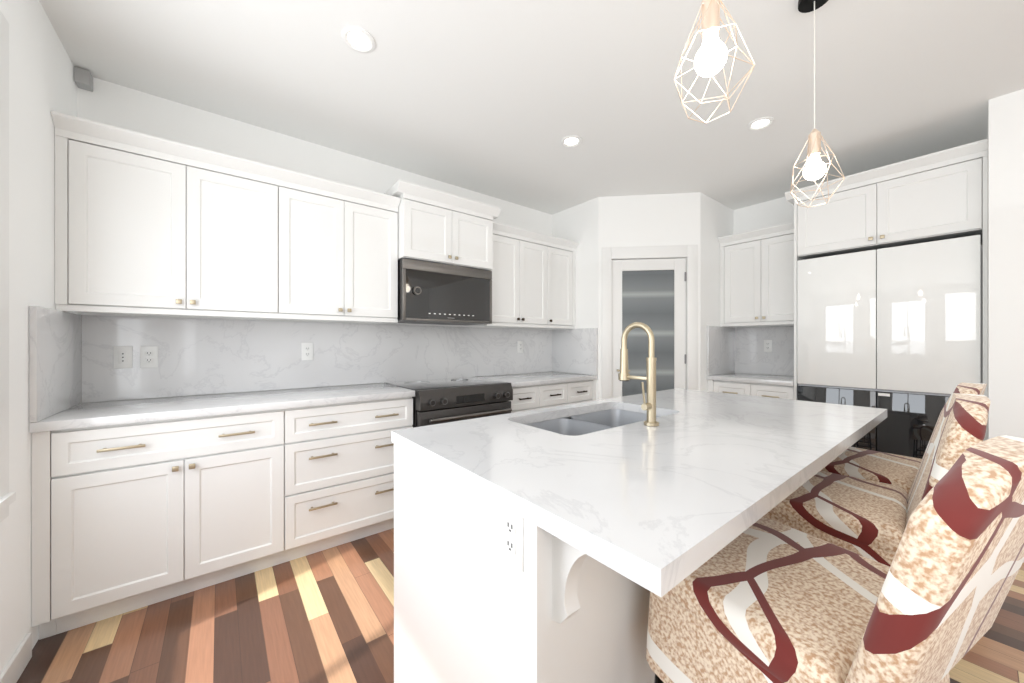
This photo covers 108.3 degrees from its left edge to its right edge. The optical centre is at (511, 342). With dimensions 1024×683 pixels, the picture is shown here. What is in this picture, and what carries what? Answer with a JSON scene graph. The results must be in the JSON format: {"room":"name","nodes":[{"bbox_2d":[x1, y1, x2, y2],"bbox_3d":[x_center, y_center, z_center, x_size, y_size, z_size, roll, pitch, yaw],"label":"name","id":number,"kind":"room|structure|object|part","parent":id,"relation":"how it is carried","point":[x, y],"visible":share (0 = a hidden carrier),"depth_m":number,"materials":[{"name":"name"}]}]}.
{"room":"kitchen","nodes":[
{"label":"kitchen","id":0,"kind":"room"},
{"bbox_2d":[0,0,79,673],"bbox_3d":[-0.208,-0.100,-0.801,0.120,2.700,7.240,0,0,-38],"label":"wall","id":1,"kind":"structure","parent":0,"point":[41,72],"depth_m":1.46,"materials":[{"name":"white paint"}]},
{"bbox_2d":[0,11,15,521],"bbox_3d":[-1.273,-0.260,0.587,0.130,1.740,1.760,0,0,-38],"label":"window","id":2,"kind":"structure","parent":1,"relation":"in","point":[7,498],"depth_m":1.28,"materials":[{"name":"white"}]},
{"bbox_2d":[0,633,31,682],"bbox_3d":[0.053,1.200,-1.016,0.023,0.100,6.340,0,0,-38],"label":"baseboard","id":3,"kind":"structure","parent":1,"relation":"attached to","point":[15,666],"depth_m":1.37,"materials":[{"name":"white wood"}]},
{"bbox_2d":[80,77,627,399],"bbox_3d":[-0.401,-0.100,3.582,4.950,2.700,0.120,0,0,-38],"label":"wall","id":4,"kind":"structure","parent":0,"point":[109,103],"depth_m":2.78,"materials":[{"name":"white paint"}]},
{"bbox_2d":[113,346,131,368],"bbox_3d":[-2.176,0.080,2.069,0.074,0.124,0.010,0,0,-38],"label":"wall outlet","id":5,"kind":"object","parent":4,"relation":"attached to","point":[122,356],"depth_m":2.07,"materials":[{"name":"white plastic"}]},
{"bbox_2d":[140,346,157,367],"bbox_3d":[-2.094,0.080,2.135,0.074,0.124,0.009,0,0,-38],"label":"wall outlet","id":6,"kind":"object","parent":4,"relation":"attached to","point":[148,354],"depth_m":2.13,"materials":[{"name":"white plastic"}]},
{"bbox_2d":[54,123,282,318],"bbox_3d":[-1.875,-0.588,2.118,0.878,0.815,0.348,0,0,-38],"label":"upper cabinet","id":7,"kind":"object","parent":4,"relation":"attached to","point":[145,224],"depth_m":1.94,"materials":[{"name":"white wood"}]},
{"bbox_2d":[301,343,312,359],"bbox_3d":[-1.458,0.060,2.637,0.074,0.124,0.009,0,0,-38],"label":"wall outlet","id":8,"kind":"object","parent":4,"relation":"attached to","point":[306,348],"depth_m":2.63,"materials":[{"name":"white plastic"}]},
{"bbox_2d":[279,179,398,322],"bbox_3d":[-1.237,-0.588,2.622,0.748,0.815,0.348,0,0,-38],"label":"upper cabinet","id":9,"kind":"object","parent":4,"relation":"attached to","point":[341,250],"depth_m":2.46,"materials":[{"name":"white wood"}]},
{"bbox_2d":[387,191,494,270],"bbox_3d":[-0.604,-0.848,3.064,0.786,0.455,0.438,0,0,-38],"label":"upper cabinet","id":10,"kind":"object","parent":4,"relation":"attached to","point":[440,231],"depth_m":2.85,"materials":[{"name":"white wood"}]},
{"bbox_2d":[397,258,491,324],"bbox_3d":[-0.602,-0.389,3.061,0.782,0.447,0.445,0,0,-38],"label":"microwave","id":11,"kind":"object","parent":10,"relation":"attached to","point":[436,293],"visible":0.98,"depth_m":2.87,"materials":[{"name":"black metal"}]},
{"bbox_2d":[467,227,550,326],"bbox_3d":[-0.039,-0.588,3.568,0.717,0.815,0.348,0,0,-38],"label":"upper cabinet","id":12,"kind":"object","parent":4,"relation":"attached to","point":[521,277],"depth_m":3.45,"materials":[{"name":"white wood"}]},
{"bbox_2d":[517,341,522,352],"bbox_3d":[0.088,0.040,3.858,0.074,0.124,0.009,0,0,-38],"label":"wall outlet","id":13,"kind":"object","parent":4,"relation":"attached to","point":[519,343],"depth_m":3.85,"materials":[{"name":"white plastic"}]},
{"bbox_2d":[551,243,576,326],"bbox_3d":[0.403,-0.588,3.917,0.409,0.815,0.348,0,0,-38],"label":"upper cabinet","id":14,"kind":"object","parent":4,"relation":"attached to","point":[562,256],"depth_m":3.80,"materials":[{"name":"white wood"}]},
{"bbox_2d":[17,528,1023,682],"bbox_3d":[1.801,1.300,0.785,5.240,0.100,7.240,0,0,-38],"label":"floor","id":15,"kind":"structure","parent":0,"point":[325,616],"depth_m":1.58,"materials":[{"name":"brown wood"}]},
{"bbox_2d":[32,409,287,639],"bbox_3d":[-1.791,0.805,2.012,0.878,0.890,0.618,0,0,-38],"label":"base cabinet","id":16,"kind":"object","parent":15,"relation":"on","point":[129,517],"depth_m":1.72,"materials":[{"name":"white wood"}]},
{"bbox_2d":[29,306,597,432],"bbox_3d":[-0.737,0.105,2.829,3.546,0.510,0.643,0,0,-38],"label":"backsplash","id":17,"kind":"object","parent":16,"relation":"on","point":[209,367],"visible":0.9,"depth_m":2.36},
{"bbox_2d":[288,397,412,560],"bbox_3d":[-1.153,0.805,2.516,0.750,0.890,0.618,0,0,-38],"label":"base cabinet","id":18,"kind":"object","parent":15,"relation":"on","point":[341,456],"depth_m":2.23,"materials":[{"name":"white wood"}]},
{"bbox_2d":[384,377,512,427],"bbox_3d":[-0.494,0.782,2.925,0.782,0.937,0.737,0,0,-38],"label":"range","id":19,"kind":"object","parent":15,"relation":"on","point":[441,400],"visible":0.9,"depth_m":2.67,"materials":[{"name":"black metal"}]},
{"bbox_2d":[391,436,654,682],"bbox_3d":[0.637,0.801,1.632,2.046,0.898,0.923,0,0,-38],"label":"kitchen island","id":20,"kind":"object","parent":15,"relation":"on","point":[556,544],"depth_m":0.92,"materials":[{"name":"white wood"}]},
{"bbox_2d":[391,388,886,596],"bbox_3d":[0.690,0.340,1.571,2.050,0.040,1.051,0,0,-38],"label":"island countertop","id":21,"kind":"structure","parent":20,"relation":"on","point":[651,505],"depth_m":1.00,"materials":[{"name":"white stone"}]},
{"bbox_2d":[618,322,658,425],"bbox_3d":[0.491,0.117,1.477,0.094,0.404,0.175,0,0,-38],"label":"faucet","id":22,"kind":"object","parent":21,"relation":"on","point":[649,406],"visible":1,"depth_m":1.44,"materials":[{"name":"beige metal"}]},
{"bbox_2d":[510,385,539,412],"bbox_3d":[-0.097,0.805,3.350,0.361,0.890,0.618,0,0,-38],"label":"base cabinet","id":23,"kind":"object","parent":15,"relation":"on","point":[525,398],"depth_m":3.13,"materials":[{"name":"white wood"}]},
{"bbox_2d":[540,379,595,408],"bbox_3d":[0.346,0.805,3.700,0.767,0.890,0.618,0,0,-38],"label":"base cabinet","id":24,"kind":"object","parent":15,"relation":"on","point":[565,393],"depth_m":3.44,"materials":[{"name":"white wood"}]},
{"bbox_2d":[708,380,793,399],"bbox_3d":[2.380,0.805,3.559,0.650,0.890,0.700,0,0,-38],"label":"base cabinet","id":25,"kind":"object","parent":15,"relation":"on","point":[767,390],"visible":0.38,"depth_m":3.35,"materials":[{"name":"white wood"}]},
{"bbox_2d":[707,326,793,385],"bbox_3d":[2.382,0.096,3.561,0.643,0.529,0.700,0,0,-38],"label":"quartz right","id":26,"kind":"object","parent":25,"relation":"on","point":[736,354],"visible":0.83,"depth_m":3.75,"materials":[{"name":"white stone"}]},
{"bbox_2d":[646,435,1023,682],"bbox_3d":[0.648,0.701,0.765,0.492,1.101,0.538,0,0,-26],"label":"chair","id":27,"kind":"object","parent":15,"relation":"on","point":[763,600],"visible":0.88,"depth_m":0.62,"materials":[{"name":"fabric"}]},
{"bbox_2d":[762,393,989,566],"bbox_3d":[1.148,0.701,1.234,0.492,1.101,0.538,0,0,-42],"label":"chair","id":28,"kind":"object","parent":15,"relation":"on","point":[869,519],"visible":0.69,"depth_m":1.09,"materials":[{"name":"fabric"}]},
{"bbox_2d":[797,235,980,458],"bbox_3d":[2.893,0.285,2.882,0.646,1.930,0.937,0,0,-38],"label":"fridge","id":29,"kind":"object","parent":15,"relation":"on","point":[895,332],"visible":0.69,"depth_m":2.61,"materials":[{"name":"white metal"}]},
{"bbox_2d":[821,382,986,493],"bbox_3d":[1.564,0.701,1.563,0.492,1.101,0.538,0,0,-35],"label":"chair","id":30,"kind":"object","parent":15,"relation":"on","point":[889,468],"visible":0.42,"depth_m":1.50,"materials":[{"name":"fabric"}]},
{"bbox_2d":[39,0,1023,214],"bbox_3d":[1.801,-1.500,0.785,5.240,0.100,7.240,0,0,-38],"label":"ceiling","id":31,"kind":"structure","parent":0,"point":[500,99],"depth_m":2.04,"materials":[{"name":"white paint"}]},
{"bbox_2d":[74,66,92,91],"bbox_3d":[-2.281,-1.405,1.971,0.057,0.080,0.072,0,0,-38],"label":"detector","id":32,"kind":"object","parent":31,"relation":"attached to","point":[83,78],"visible":0.98,"depth_m":1.95,"materials":[{"name":"grey plastic"}]},
{"bbox_2d":[341,26,374,52],"bbox_3d":[-0.732,-1.444,1.766,0.149,0.010,0.149,0,0,7],"label":"recessed light","id":33,"kind":"object","parent":31,"relation":"in","point":[357,39],"depth_m":1.76,"materials":[{"name":"white"}]},
{"bbox_2d":[561,135,581,146],"bbox_3d":[0.426,-1.444,2.655,0.149,0.010,0.149,0,0,7],"label":"recessed light","id":34,"kind":"object","parent":31,"relation":"in","point":[572,140],"depth_m":2.65,"materials":[{"name":"white"}]},
{"bbox_2d":[674,0,754,123],"bbox_3d":[0.517,-1.022,0.957,0.174,0.856,0.183,0,0,-38],"label":"pendant light","id":35,"kind":"object","parent":31,"relation":"hanging from","point":[711,57],"visible":1,"depth_m":0.93,"materials":[{"name":"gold metal"}]},
{"bbox_3d":[0.510,-0.746,0.951,0.076,0.109,0.076,0,0,-38],"label":"bulb","id":36,"kind":"part","parent":35,"relation":"part of","materials":[{"name":"white glass"}]},
{"bbox_2d":[747,116,773,130],"bbox_3d":[1.640,-1.444,2.442,0.149,0.010,0.149,0,0,7],"label":"recessed light","id":37,"kind":"object","parent":31,"relation":"in","point":[763,122],"depth_m":2.44,"materials":[{"name":"white"}]},
{"bbox_2d":[790,0,844,207],"bbox_3d":[1.271,-1.017,1.552,0.174,0.866,0.183,0,0,-38],"label":"pendant light","id":38,"kind":"object","parent":31,"relation":"hanging from","point":[814,169],"visible":1,"depth_m":1.54,"materials":[{"name":"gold metal"}]},
{"bbox_3d":[1.264,-0.736,1.546,0.076,0.109,0.076,0,0,-38],"label":"bulb","id":39,"kind":"part","parent":38,"relation":"part of","materials":[{"name":"white glass"}]},
{"bbox_2d":[676,256,687,388],"bbox_3d":[1.682,0.210,3.654,0.085,2.080,0.009,0,0,-38],"label":"door frame","id":40,"kind":"structure","parent":0,"point":[686,257],"depth_m":3.57,"materials":[{"name":"white paint"}]},
{"bbox_2d":[612,258,685,397],"bbox_3d":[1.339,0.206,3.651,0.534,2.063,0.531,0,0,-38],"label":"pantry door","id":41,"kind":"structure","parent":40,"relation":"in","point":[651,293],"depth_m":3.64,"materials":[{"name":"white"}]},
{"bbox_2d":[628,197,981,390],"bbox_3d":[3.810,-0.100,2.372,0.120,2.700,7.240,0,0,-38],"label":"wall","id":42,"kind":"structure","parent":0,"point":[690,228],"depth_m":3.61,"materials":[{"name":"white paint"}]},
{"bbox_2d":[720,227,801,326],"bbox_3d":[2.498,-0.613,3.652,0.348,0.825,0.700,0,0,-38],"label":"upper cabinet","id":43,"kind":"object","parent":42,"relation":"attached to","point":[758,273],"depth_m":3.54,"materials":[{"name":"white wood"}]},
{"bbox_2d":[764,340,771,351],"bbox_3d":[2.602,0.030,3.763,0.008,0.124,0.074,0,0,-38],"label":"wall outlet","id":44,"kind":"object","parent":42,"relation":"attached to","point":[767,343],"depth_m":3.76,"materials":[{"name":"white plastic"}]},
{"bbox_2d":[794,147,985,259],"bbox_3d":[2.911,-0.963,2.896,0.638,0.485,0.953,0,0,-38],"label":"upper cabinet","id":45,"kind":"object","parent":42,"relation":"attached to","point":[940,195],"depth_m":2.62,"materials":[{"name":"white wood"}]},
{"bbox_2d":[987,89,1023,438],"bbox_3d":[3.193,-0.100,2.394,0.780,2.700,0.140,0,0,-38],"label":"wall","id":46,"kind":"structure","parent":0,"point":[1005,135],"depth_m":2.16,"materials":[{"name":"white paint"}]}
]}

